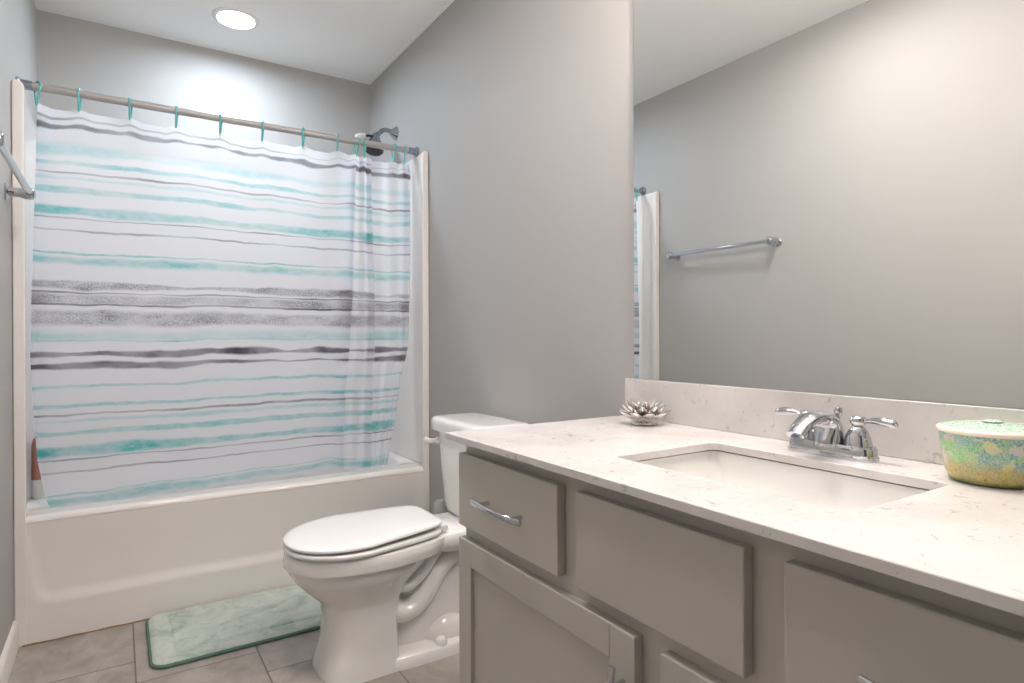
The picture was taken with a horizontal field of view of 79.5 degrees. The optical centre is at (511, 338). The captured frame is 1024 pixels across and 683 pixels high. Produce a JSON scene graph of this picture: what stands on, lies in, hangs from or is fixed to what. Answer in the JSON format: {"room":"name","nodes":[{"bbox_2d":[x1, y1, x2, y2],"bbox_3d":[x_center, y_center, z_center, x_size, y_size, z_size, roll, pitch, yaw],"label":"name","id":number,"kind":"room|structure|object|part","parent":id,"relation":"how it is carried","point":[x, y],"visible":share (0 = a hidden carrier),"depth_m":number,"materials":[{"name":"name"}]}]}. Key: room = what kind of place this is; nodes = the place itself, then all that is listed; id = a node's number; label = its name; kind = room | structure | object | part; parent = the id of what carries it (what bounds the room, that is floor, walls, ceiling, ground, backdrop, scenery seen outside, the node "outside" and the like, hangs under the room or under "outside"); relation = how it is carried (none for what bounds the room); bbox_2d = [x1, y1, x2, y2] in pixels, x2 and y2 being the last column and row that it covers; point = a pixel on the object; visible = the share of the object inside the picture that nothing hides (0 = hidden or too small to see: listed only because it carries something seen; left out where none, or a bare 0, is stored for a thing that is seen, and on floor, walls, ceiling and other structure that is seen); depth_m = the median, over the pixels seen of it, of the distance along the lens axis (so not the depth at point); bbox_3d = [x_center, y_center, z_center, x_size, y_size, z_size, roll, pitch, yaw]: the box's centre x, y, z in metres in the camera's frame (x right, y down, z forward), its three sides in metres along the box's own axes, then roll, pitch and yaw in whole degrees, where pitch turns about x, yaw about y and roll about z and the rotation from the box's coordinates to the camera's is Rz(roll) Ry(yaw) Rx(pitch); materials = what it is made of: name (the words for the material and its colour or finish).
{"room":"bathroom","nodes":[
{"label":"bathroom","id":0,"kind":"room"},
{"bbox_2d":[0,0,36,655],"bbox_3d":[-1.012,-0.204,0.935,0.100,2.488,4.367,0,0,-33],"label":"wall","id":1,"kind":"structure","parent":0,"point":[17,17],"depth_m":1.97,"materials":[{"name":"paint"}]},
{"bbox_2d":[0,620,18,682],"bbox_3d":[-0.749,0.993,0.639,0.013,0.095,3.382,0,0,-33],"label":"baseboard","id":2,"kind":"structure","parent":1,"relation":"attached to","point":[7,658],"depth_m":1.91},
{"bbox_2d":[0,131,35,199],"bbox_3d":[-1.391,-0.463,1.688,0.078,0.054,0.699,0,0,-33],"label":"towel bar","id":3,"kind":"object","parent":1,"relation":"attached to","point":[27,193],"visible":1,"depth_m":1.81,"materials":[{"name":"silver metal"}]},
{"bbox_3d":[-1.217,-0.463,1.417,0.078,0.054,0.054,0,0,-33],"label":"post","id":4,"kind":"part","parent":3,"relation":"part of","materials":[{"name":"silver metal"}]},
{"bbox_3d":[-1.565,-0.464,1.960,0.078,0.054,0.054,0,0,-33],"label":"post","id":5,"kind":"part","parent":3,"relation":"part of","materials":[{"name":"silver metal"}]},
{"bbox_2d":[15,76,418,156],"bbox_3d":[-1.103,-0.901,2.576,1.524,0.048,0.048,0,0,-33],"label":"shower rod","id":6,"kind":"object","parent":1,"relation":"attached to","point":[28,85],"visible":0.87,"depth_m":2.48,"materials":[{"name":"metal"}]},
{"bbox_2d":[15,76,32,90],"bbox_3d":[-1.725,-0.898,2.177,0.046,0.048,0.048,0,0,-33],"label":"rod bracket","id":7,"kind":"object","parent":6,"relation":"on","point":[28,85],"depth_m":2.17,"materials":[{"name":"silver metal"}]},
{"bbox_2d":[34,81,41,105],"bbox_3d":[-1.694,-0.874,2.196,0.045,0.091,0.012,0,0,22],"label":"curtain hook","id":8,"kind":"object","parent":6,"relation":"hanging from","point":[37,97],"visible":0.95,"depth_m":2.19,"materials":[{"name":"teal plastic"}]},
{"bbox_2d":[77,88,81,111],"bbox_3d":[-1.591,-0.875,2.263,0.012,0.091,0.045,0,0,-22],"label":"curtain hook","id":9,"kind":"object","parent":6,"relation":"hanging from","point":[79,102],"visible":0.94,"depth_m":2.25,"materials":[{"name":"teal plastic"}]},
{"bbox_2d":[128,97,132,119],"bbox_3d":[-1.457,-0.875,2.349,0.012,0.091,0.045,0,0,-19],"label":"curtain hook","id":10,"kind":"object","parent":6,"relation":"hanging from","point":[129,98],"visible":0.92,"depth_m":2.34,"materials":[{"name":"teal plastic"}]},
{"bbox_2d":[175,105,178,127],"bbox_3d":[-1.326,-0.876,2.433,0.012,0.091,0.045,0,0,-22],"label":"curtain hook","id":11,"kind":"object","parent":6,"relation":"hanging from","point":[176,106],"visible":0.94,"depth_m":2.42,"materials":[{"name":"teal plastic"}]},
{"bbox_2d":[219,113,222,133],"bbox_3d":[-1.192,-0.877,2.518,0.012,0.091,0.045,0,0,-16],"label":"curtain hook","id":12,"kind":"object","parent":6,"relation":"hanging from","point":[220,114],"visible":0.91,"depth_m":2.51,"materials":[{"name":"teal plastic"}]},
{"bbox_2d":[30,103,410,506],"bbox_3d":[-1.103,-0.114,2.588,1.458,1.459,0.051,0,0,-33],"label":"shower curtain","id":13,"kind":"object","parent":12,"relation":"hanging from","point":[208,309],"visible":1,"depth_m":2.48,"materials":[{"name":"fabric"}]},
{"bbox_2d":[261,120,263,141],"bbox_3d":[-1.056,-0.877,2.606,0.012,0.091,0.045,0,0,-19],"label":"curtain hook","id":14,"kind":"object","parent":6,"relation":"hanging from","point":[262,129],"visible":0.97,"depth_m":2.60,"materials":[{"name":"teal plastic"}]},
{"bbox_2d":[302,127,304,147],"bbox_3d":[-0.915,-0.878,2.697,0.012,0.091,0.045,0,0,-7],"label":"curtain hook","id":15,"kind":"object","parent":6,"relation":"hanging from","point":[303,138],"visible":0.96,"depth_m":2.69,"materials":[{"name":"teal plastic"}]},
{"bbox_2d":[354,137,360,156],"bbox_3d":[-0.712,-0.879,2.825,0.045,0.091,0.012,0,0,28],"label":"curtain hook","id":16,"kind":"object","parent":6,"relation":"hanging from","point":[356,137],"visible":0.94,"depth_m":2.82,"materials":[{"name":"teal plastic"}]},
{"bbox_2d":[363,138,366,157],"bbox_3d":[-0.680,-0.879,2.847,0.013,0.091,0.045,0,0,2],"label":"curtain hook","id":17,"kind":"object","parent":6,"relation":"hanging from","point":[364,147],"visible":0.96,"depth_m":2.84,"materials":[{"name":"teal plastic"}]},
{"bbox_2d":[391,143,397,162],"bbox_3d":[-0.561,-0.880,2.922,0.045,0.091,0.012,0,0,34],"label":"curtain hook","id":18,"kind":"object","parent":6,"relation":"hanging from","point":[393,160],"visible":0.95,"depth_m":2.92,"materials":[{"name":"teal plastic"}]},
{"bbox_2d":[408,147,418,156],"bbox_3d":[-0.481,-0.904,2.975,0.046,0.048,0.048,0,0,-33],"label":"rod bracket","id":19,"kind":"object","parent":6,"relation":"on","point":[412,151],"depth_m":2.96,"materials":[{"name":"silver metal"}]},
{"bbox_2d":[36,10,369,157],"bbox_3d":[-1.480,-0.209,3.169,1.524,2.488,0.100,0,0,-33],"label":"wall","id":20,"kind":"structure","parent":0,"point":[73,53],"depth_m":3.04,"materials":[{"name":"paint"}]},
{"bbox_2d":[8,620,459,682],"bbox_3d":[-0.325,1.087,1.377,1.724,0.100,4.367,0,0,-33],"label":"floor","id":21,"kind":"structure","parent":0,"point":[119,654],"depth_m":1.95,"materials":[{"name":"tile"}]},
{"bbox_2d":[11,79,429,646],"bbox_3d":[-1.238,0.083,2.795,1.522,1.908,0.789,0,0,-33],"label":"bathtub","id":22,"kind":"object","parent":21,"relation":"on","point":[80,569],"visible":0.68,"depth_m":2.33,"materials":[{"name":"plastic"}]},
{"bbox_3d":[-1.880,-0.132,2.399,0.016,1.472,0.763,0,0,-33],"label":"panel","id":23,"kind":"part","parent":22,"relation":"part of","materials":[{"name":"plastic"}]},
{"bbox_2d":[31,438,45,498],"bbox_3d":[-1.790,0.471,2.333,0.054,0.265,0.054,0,0,-33],"label":"shampoo bottle","id":24,"kind":"object","parent":22,"relation":"on","point":[37,492],"visible":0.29,"depth_m":2.31,"materials":[{"name":"pink plastic"}]},
{"bbox_2d":[26,451,429,643],"bbox_3d":[-1.238,0.818,2.800,1.522,0.434,0.783,0,0,-33],"label":"tub","id":25,"kind":"object","parent":22,"relation":"attached to","point":[91,567],"depth_m":2.33,"materials":[{"name":"ceramic"}]},
{"bbox_3d":[-0.612,-0.139,3.212,0.016,1.472,0.763,0,0,-33],"label":"panel","id":26,"kind":"part","parent":22,"relation":"part of","materials":[{"name":"plastic"}]},
{"bbox_2d":[145,584,320,668],"bbox_3d":[-0.972,1.023,2.253,0.626,0.024,0.427,0,0,-33],"label":"bath mat","id":27,"kind":"object","parent":21,"relation":"on","point":[199,632],"visible":0.9,"depth_m":2.18,"materials":[{"name":"green fabric"}]},
{"bbox_2d":[283,412,528,682],"bbox_3d":[-0.354,0.663,2.069,0.792,0.743,0.423,0,0,-33],"label":"toilet","id":28,"kind":"object","parent":21,"relation":"on","point":[384,582],"visible":0.82,"depth_m":1.92,"materials":[{"name":"ceramic"}]},
{"bbox_3d":[-0.483,0.612,1.987,0.480,0.030,0.363,0,0,-33],"label":"lid","id":29,"kind":"part","parent":28,"relation":"part of","materials":[{"name":"plastic"}]},
{"bbox_3d":[-0.483,0.636,1.987,0.483,0.022,0.366,0,0,-33],"label":"seat","id":30,"kind":"part","parent":28,"relation":"part of","materials":[{"name":"plastic"}]},
{"bbox_3d":[-0.466,0.842,1.998,0.525,0.386,0.354,0,0,-33],"label":"bowl","id":31,"kind":"part","parent":28,"relation":"part of","materials":[{"name":"ceramic"}]},
{"bbox_3d":[-0.299,0.382,2.301,0.061,0.028,0.030,0,0,5],"label":"flush lever","id":32,"kind":"part","parent":28,"relation":"part of","materials":[{"name":"plastic"}]},
{"bbox_3d":[-0.111,0.492,2.225,0.205,0.306,0.384,0,0,-33],"label":"tank","id":33,"kind":"part","parent":28,"relation":"part of","materials":[{"name":"ceramic"}]},
{"bbox_3d":[-0.118,0.316,2.220,0.229,0.051,0.422,0,0,-33],"label":"tank lid","id":34,"kind":"part","parent":28,"relation":"part of","materials":[{"name":"ceramic"}]},
{"bbox_2d":[433,499,446,514],"bbox_3d":[-0.310,0.863,2.653,0.084,0.339,0.084,0,0,-33],"label":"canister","id":35,"kind":"object","parent":21,"relation":"on","point":[439,506],"visible":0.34,"depth_m":2.63,"materials":[{"name":"plastic"}]},
{"bbox_2d":[459,445,1023,682],"bbox_3d":[0.422,0.636,1.071,0.591,0.798,1.226,0,0,-33],"label":"vanity cabinet","id":36,"kind":"object","parent":21,"relation":"on","point":[563,579],"visible":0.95,"depth_m":0.90,"materials":[{"name":"paint"}]},
{"bbox_3d":[-0.032,0.356,1.266,0.041,0.014,0.192,0,0,-33],"label":"handle","id":37,"kind":"part","parent":36,"relation":"part of","materials":[{"name":"silver metal"}]},
{"bbox_3d":[-0.013,0.352,1.290,0.020,0.168,0.386,0,0,-33],"label":"drawer","id":38,"kind":"part","parent":36,"relation":"part of","materials":[{"name":"paint"}]},
{"bbox_3d":[0.044,0.693,1.210,0.008,0.350,0.478,0,0,-33],"label":"door panel","id":39,"kind":"part","parent":36,"relation":"part of","materials":[{"name":"paint"}]},
{"bbox_3d":[0.041,0.693,1.208,0.020,0.459,0.584,0,0,-33],"label":"door","id":40,"kind":"part","parent":36,"relation":"part of","materials":[{"name":"paint"}]},
{"bbox_3d":[0.162,0.610,0.967,0.041,0.192,0.014,0,0,-33],"label":"handle","id":41,"kind":"part","parent":36,"relation":"part of","materials":[{"name":"silver metal"}]},
{"bbox_3d":[0.212,0.352,0.938,0.020,0.168,0.344,0,0,-33],"label":"false drawer","id":42,"kind":"part","parent":36,"relation":"part of","materials":[{"name":"paint"}]},
{"bbox_3d":[0.386,0.694,0.670,0.020,0.459,0.586,0,0,-33],"label":"door","id":43,"kind":"part","parent":36,"relation":"part of","materials":[{"name":"paint"}]},
{"bbox_2d":[445,415,1023,616],"bbox_3d":[0.427,0.230,1.075,0.574,0.015,1.278,0,0,-33],"label":"countertop","id":44,"kind":"structure","parent":36,"relation":"on","point":[956,538],"depth_m":0.83,"materials":[{"name":"stone"}]},
{"bbox_2d":[618,398,671,425],"bbox_3d":[0.341,0.189,1.581,0.134,0.063,0.136,0,0,-33],"label":"candle holder","id":45,"kind":"object","parent":44,"relation":"on","point":[642,413],"visible":1,"depth_m":1.55,"materials":[{"name":"silver metal"}]},
{"bbox_2d":[631,421,657,425],"bbox_3d":[0.339,0.208,1.580,0.068,0.026,0.068,0,0,-33],"label":"base","id":46,"kind":"object","parent":45,"relation":"attached to","point":[639,423],"depth_m":1.56,"materials":[{"name":"silver metal"}]},
{"bbox_2d":[635,450,929,511],"bbox_3d":[0.432,0.311,1.049,0.342,0.140,0.504,0,0,-33],"label":"sink","id":47,"kind":"object","parent":44,"relation":"in","point":[824,488],"visible":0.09,"depth_m":1.17,"materials":[{"name":"white ceramic"}]},
{"bbox_2d":[775,406,898,462],"bbox_3d":[0.599,0.176,1.171,0.182,0.091,0.185,0,0,9],"label":"faucet","id":48,"kind":"object","parent":44,"relation":"on","point":[819,433],"visible":1,"depth_m":1.12,"materials":[{"name":"silver metal"}]},
{"bbox_3d":[0.561,0.149,1.247,0.020,0.019,0.061,0,0,-33],"label":"lever","id":49,"kind":"part","parent":48,"relation":"part of","materials":[{"name":"silver metal"}]},
{"bbox_3d":[0.580,0.170,1.211,0.048,0.058,0.048,0,0,-33],"label":"handle","id":50,"kind":"part","parent":48,"relation":"part of","materials":[{"name":"silver metal"}]},
{"bbox_3d":[0.566,0.169,1.143,0.148,0.067,0.053,0,0,-33],"label":"spout","id":51,"kind":"part","parent":48,"relation":"part of","materials":[{"name":"silver metal"}]},
{"bbox_3d":[0.607,0.208,1.169,0.058,0.026,0.170,0,0,-33],"label":"plate","id":52,"kind":"part","parent":48,"relation":"part of","materials":[{"name":"silver metal"}]},
{"bbox_3d":[0.627,0.166,1.182,0.016,0.071,0.016,0,0,-33],"label":"lift rod","id":53,"kind":"part","parent":48,"relation":"part of","materials":[{"name":"silver metal"}]},
{"bbox_3d":[0.634,0.170,1.127,0.048,0.058,0.048,0,0,-33],"label":"handle","id":54,"kind":"part","parent":48,"relation":"part of","materials":[{"name":"silver metal"}]},
{"bbox_3d":[0.654,0.149,1.093,0.020,0.019,0.061,0,0,-33],"label":"lever","id":55,"kind":"part","parent":48,"relation":"part of","materials":[{"name":"silver metal"}]},
{"bbox_2d":[935,419,1023,488],"bbox_3d":[0.743,0.173,0.953,0.144,0.096,0.144,0,0,-33],"label":"lidded jar","id":56,"kind":"object","parent":44,"relation":"on","point":[984,452],"visible":1,"depth_m":0.91,"materials":[{"name":"ceramic"}]},
{"bbox_3d":[0.743,0.141,0.953,0.144,0.009,0.144,0,0,-33],"label":"lid","id":57,"kind":"part","parent":56,"relation":"part of","materials":[{"name":"ceramic"}]},
{"bbox_3d":[0.743,0.129,0.953,0.028,0.006,0.028,0,0,-33],"label":"lid knob","id":58,"kind":"part","parent":56,"relation":"part of","materials":[{"name":"ceramic"}]},
{"bbox_3d":[0.419,0.357,0.563,0.041,0.014,0.192,0,0,-33],"label":"handle","id":59,"kind":"part","parent":36,"relation":"part of","materials":[{"name":"silver metal"}]},
{"bbox_3d":[0.440,0.353,0.583,0.020,0.168,0.387,0,0,-33],"label":"drawer","id":60,"kind":"part","parent":36,"relation":"part of","materials":[{"name":"paint"}]},
{"bbox_2d":[34,0,453,84],"bbox_3d":[-0.333,-1.501,1.369,1.724,0.100,4.367,0,0,-33],"label":"ceiling","id":61,"kind":"structure","parent":0,"point":[353,40],"depth_m":2.85,"materials":[{"name":"paint"}]},
{"bbox_2d":[212,6,259,29],"bbox_3d":[-1.251,-1.447,2.790,0.198,0.010,0.198,0,0,-33],"label":"recessed light","id":62,"kind":"object","parent":61,"relation":"in","point":[231,17],"visible":1,"depth_m":2.78,"materials":[{"name":"white"}]},
{"bbox_2d":[370,0,1015,513],"bbox_3d":[0.355,-0.211,1.811,0.100,2.488,4.367,0,0,-33],"label":"wall","id":63,"kind":"structure","parent":0,"point":[522,111],"depth_m":2.20,"materials":[{"name":"paint"}]},
{"bbox_2d":[355,126,398,155],"bbox_3d":[-0.684,-1.019,3.129,0.234,0.171,0.098,0,0,-39],"label":"shower fixture","id":64,"kind":"object","parent":63,"relation":"attached to","point":[394,132],"visible":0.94,"depth_m":3.13,"materials":[{"name":"silver metal"}]},
{"bbox_3d":[-0.659,-1.055,3.173,0.116,0.066,0.027,0,0,-36],"label":"arm","id":65,"kind":"part","parent":64,"relation":"part of","materials":[{"name":"silver metal"}]},
{"bbox_2d":[625,378,1023,464],"bbox_3d":[0.667,0.167,1.219,0.015,0.107,1.262,0,0,-33],"label":"backsplash","id":66,"kind":"structure","parent":63,"relation":"attached to","point":[742,410],"depth_m":1.31,"materials":[{"name":"stone"}]},
{"bbox_2d":[633,0,1023,408],"bbox_3d":[0.669,-0.441,1.221,0.005,1.109,1.206,0,0,-33],"label":"wall mirror","id":67,"kind":"object","parent":63,"relation":"attached to","point":[829,194],"visible":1,"depth_m":1.25,"materials":[{"name":"clear glass"}]}
]}

